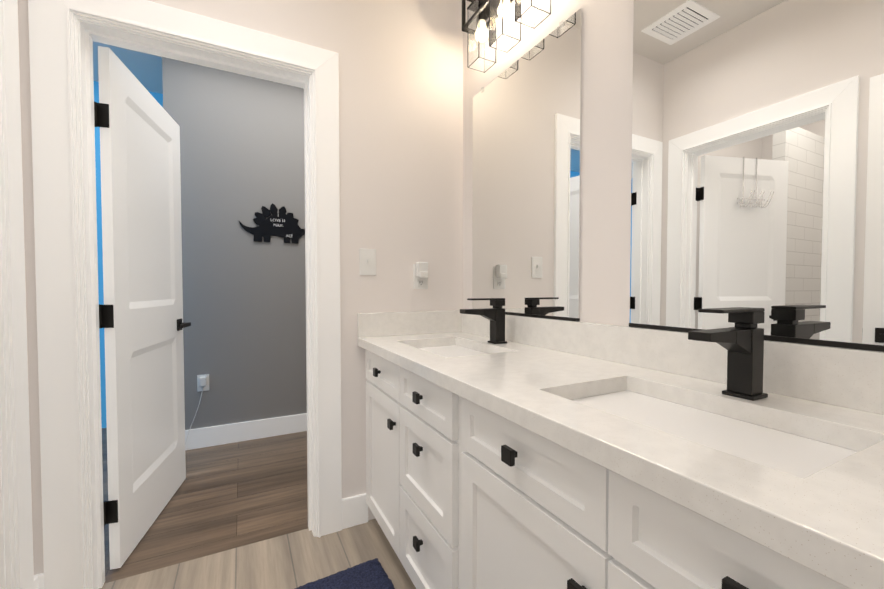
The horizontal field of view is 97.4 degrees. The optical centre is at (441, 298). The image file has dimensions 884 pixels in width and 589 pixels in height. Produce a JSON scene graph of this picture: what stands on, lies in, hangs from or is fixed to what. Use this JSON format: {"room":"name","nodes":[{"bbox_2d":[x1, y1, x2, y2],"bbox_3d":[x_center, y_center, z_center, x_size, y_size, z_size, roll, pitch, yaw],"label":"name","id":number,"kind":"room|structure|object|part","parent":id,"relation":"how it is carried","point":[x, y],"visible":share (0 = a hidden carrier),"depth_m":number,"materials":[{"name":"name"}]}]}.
{"room":"bathroom","nodes":[
{"label":"bathroom","id":0,"kind":"room"},
{"bbox_2d":[17,0,33,566],"bbox_3d":[-1.048,-0.262,0.489,0.120,2.740,2.000,-1,2,-27],"label":"wall","id":1,"kind":"structure","parent":0,"point":[25,283],"depth_m":1.30,"materials":[{"name":"white paint"}]},
{"bbox_2d":[34,573,43,588],"bbox_3d":[-1.372,1.016,1.315,0.030,0.140,0.055,-1,2,-27],"label":"baseboard","id":2,"kind":"structure","parent":1,"relation":"attached to","point":[40,580],"depth_m":1.33,"materials":[{"name":"white wood"}]},
{"bbox_2d":[93,41,162,93],"bbox_3d":[-1.147,-1.691,1.559,5.740,0.060,4.300,-1,2,-27],"label":"wall","id":3,"kind":"structure","parent":0,"point":[145,69],"depth_m":2.82,"materials":[{"name":"blue paint"}]},
{"bbox_2d":[94,81,162,427],"bbox_3d":[-3.455,-0.322,2.756,2.704,2.740,0.120,-1,2,-27],"label":"wall","id":4,"kind":"structure","parent":0,"point":[158,97],"depth_m":3.08,"materials":[{"name":"blue paint"}]},
{"bbox_2d":[162,57,306,429],"bbox_3d":[-0.722,-0.347,3.717,3.036,2.740,0.920,-1,2,-27],"label":"wall","id":5,"kind":"structure","parent":0,"point":[242,162],"depth_m":2.81,"materials":[{"name":"grey paint"}]},
{"bbox_2d":[185,374,208,444],"bbox_3d":[-1.707,0.783,2.700,0.155,0.495,0.036,-1,2,-27],"label":"outlet","id":6,"kind":"object","parent":5,"relation":"attached to","point":[202,382],"visible":0.96,"depth_m":2.71,"materials":[{"name":"white plastic"}]},
{"bbox_3d":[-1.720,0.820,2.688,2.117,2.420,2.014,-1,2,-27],"label":"cord","id":7,"kind":"part","parent":6,"relation":"part of","materials":[{"name":"white plastic"}]},
{"bbox_2d":[185,413,306,449],"bbox_3d":[-0.561,0.964,3.309,2.916,0.140,0.015,-1,2,-27],"label":"baseboard","id":8,"kind":"structure","parent":5,"relation":"attached to","point":[197,438],"depth_m":2.84,"materials":[{"name":"white wood"}]},
{"bbox_2d":[239,203,304,243],"bbox_3d":[-1.222,-0.567,2.927,0.551,0.290,0.014,-1,2,-27],"label":"sign","id":9,"kind":"object","parent":5,"relation":"attached to","point":[284,225],"visible":1,"depth_m":2.91,"materials":[{"name":"black"}]},
{"bbox_2d":[18,0,462,574],"bbox_3d":[-0.670,-0.295,1.741,1.700,2.740,0.120,-1,2,-27],"label":"wall","id":10,"kind":"structure","parent":0,"point":[400,136],"depth_m":1.85,"materials":[{"name":"white paint"}]},
{"bbox_2d":[95,46,190,569],"bbox_3d":[-1.401,0.044,1.866,0.147,2.030,0.767,0,2,-17],"label":"door","id":11,"kind":"structure","parent":10,"relation":"in","point":[142,244],"depth_m":1.72,"materials":[{"name":"white wood"}]},
{"bbox_3d":[-1.401,0.059,1.867,0.147,1.632,0.767,0,2,-17],"label":"main door hardware","id":12,"kind":"part","parent":11,"relation":"part of","materials":[{"name":"black metal"}]},
{"bbox_2d":[0,0,341,588],"bbox_3d":[-0.783,0.004,1.120,1.163,2.175,1.135,-1,2,-27],"label":"door frame","id":13,"kind":"structure","parent":10,"relation":"attached to","point":[58,207],"depth_m":1.35,"materials":[{"name":"white wood"}]},
{"bbox_2d":[94,102,103,508],"bbox_3d":[-1.038,0.070,1.466,1.052,1.630,0.315,-1,2,-27],"label":"jamb hinge leaves","id":14,"kind":"object","parent":13,"relation":"attached to","point":[99,312],"visible":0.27,"depth_m":1.49,"materials":[{"name":"black"}]},
{"bbox_2d":[342,493,367,528],"bbox_3d":[-0.412,1.003,1.833,0.127,0.140,0.015,-1,2,-27],"label":"baseboard","id":15,"kind":"structure","parent":10,"relation":"attached to","point":[355,510],"depth_m":1.82,"materials":[{"name":"white wood"}]},
{"bbox_2d":[359,248,375,274],"bbox_3d":[-0.348,-0.173,1.834,0.080,0.125,0.017,-1,2,-27],"label":"switch plate","id":16,"kind":"object","parent":10,"relation":"attached to","point":[367,261],"visible":1,"depth_m":1.83,"materials":[{"name":"white plastic"}]},
{"bbox_2d":[357,310,460,337],"bbox_3d":[-0.147,0.123,1.942,0.553,0.112,0.020,-1,2,-27],"label":"backsplash","id":17,"kind":"structure","parent":10,"relation":"attached to","point":[420,322],"depth_m":1.92,"materials":[{"name":"white stone"}]},
{"bbox_2d":[413,262,427,288],"bbox_3d":[-0.098,-0.115,1.946,0.080,0.134,0.050,-1,2,-27],"label":"electrical outlet plate","id":18,"kind":"object","parent":10,"relation":"attached to","point":[420,275],"visible":1,"depth_m":1.95,"materials":[{"name":"white plastic"}]},
{"bbox_2d":[418,279,423,285],"bbox_3d":[-0.106,-0.080,1.962,0.034,0.034,0.003,-1,2,-27],"label":"socket","id":19,"kind":"object","parent":18,"relation":"attached to","point":[420,281],"depth_m":1.96,"materials":[{"name":"white plastic"}]},
{"bbox_2d":[99,428,415,588],"bbox_3d":[-1.147,1.103,1.633,5.740,0.050,4.300,-1,2,-27],"label":"floor","id":20,"kind":"structure","parent":0,"point":[229,496],"depth_m":1.76,"materials":[{"name":"brown wood"}]},
{"bbox_2d":[295,558,394,588],"bbox_3d":[-0.281,1.079,1.100,0.537,0.025,0.855,-1,2,-30],"label":"rug","id":21,"kind":"object","parent":20,"relation":"on","point":[370,574],"visible":1,"depth_m":1.47,"materials":[{"name":"blue fabric"}]},
{"bbox_2d":[358,342,876,588],"bbox_3d":[0.287,0.666,1.136,0.574,0.850,1.876,-1,2,-27],"label":"bathroom vanity","id":22,"kind":"object","parent":20,"relation":"on","point":[504,450],"depth_m":0.80,"materials":[{"name":"white wood"}]},
{"bbox_2d":[358,330,883,588],"bbox_3d":[0.288,0.221,1.124,0.573,0.041,1.876,-1,2,-27],"label":"countertop","id":23,"kind":"structure","parent":22,"relation":"on","point":[829,507],"depth_m":0.63,"materials":[{"name":"white stone"}]},
{"bbox_2d":[425,342,484,353],"bbox_3d":[0.040,0.300,1.572,0.324,0.165,0.494,-1,2,-27],"label":"sink","id":24,"kind":"object","parent":23,"relation":"in","point":[441,347],"depth_m":1.73,"materials":[{"name":"white ceramic"}]},
{"bbox_2d":[457,298,504,341],"bbox_3d":[0.171,0.093,1.603,0.202,0.189,0.060,-1,2,-27],"label":"faucet","id":25,"kind":"object","parent":23,"relation":"on","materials":[{"name":"black metal"}]},
{"bbox_2d":[573,386,844,465],"bbox_3d":[0.463,0.322,0.752,0.324,0.165,0.494,-1,2,-27],"label":"sink","id":26,"kind":"object","parent":23,"relation":"in","point":[785,445],"depth_m":0.76,"materials":[{"name":"white ceramic"}]},
{"bbox_2d":[685,307,768,397],"bbox_3d":[0.587,0.115,0.798,0.202,0.189,0.060,-1,2,-27],"label":"faucet","id":27,"kind":"object","parent":23,"relation":"on","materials":[{"name":"black metal"}]},
{"bbox_2d":[463,0,879,351],"bbox_3d":[0.597,-0.283,1.271,0.120,2.740,2.120,-1,2,-27],"label":"wall","id":28,"kind":"structure","parent":0,"point":[606,131],"depth_m":1.28,"materials":[{"name":"white paint"}]},
{"bbox_2d":[462,0,550,72],"bbox_3d":[0.271,-1.257,1.617,0.119,0.390,0.550,-1,2,-27],"label":"sconce","id":29,"kind":"object","parent":28,"relation":"attached to","point":[489,27],"visible":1,"depth_m":1.64,"materials":[{"name":"black"}]},
{"bbox_2d":[472,8,581,321],"bbox_3d":[0.318,-0.471,1.662,0.012,1.087,0.705,-1,2,-27],"label":"mirror","id":30,"kind":"object","parent":28,"relation":"attached to","point":[526,196],"visible":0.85,"depth_m":1.57,"materials":[{"name":"clear glass"}]},
{"bbox_2d":[629,0,883,351],"bbox_3d":[0.735,-0.450,0.856,0.012,1.087,0.705,-1,2,-27],"label":"mirror","id":31,"kind":"object","parent":28,"relation":"attached to","point":[757,180],"visible":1,"depth_m":0.88,"materials":[{"name":"clear glass"}]},
{"bbox_2d":[461,314,883,413],"bbox_3d":[0.533,0.141,1.249,0.020,0.112,1.876,-1,2,-27],"label":"backsplash","id":32,"kind":"structure","parent":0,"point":[839,376],"depth_m":0.97,"materials":[{"name":"white stone"}]}
]}

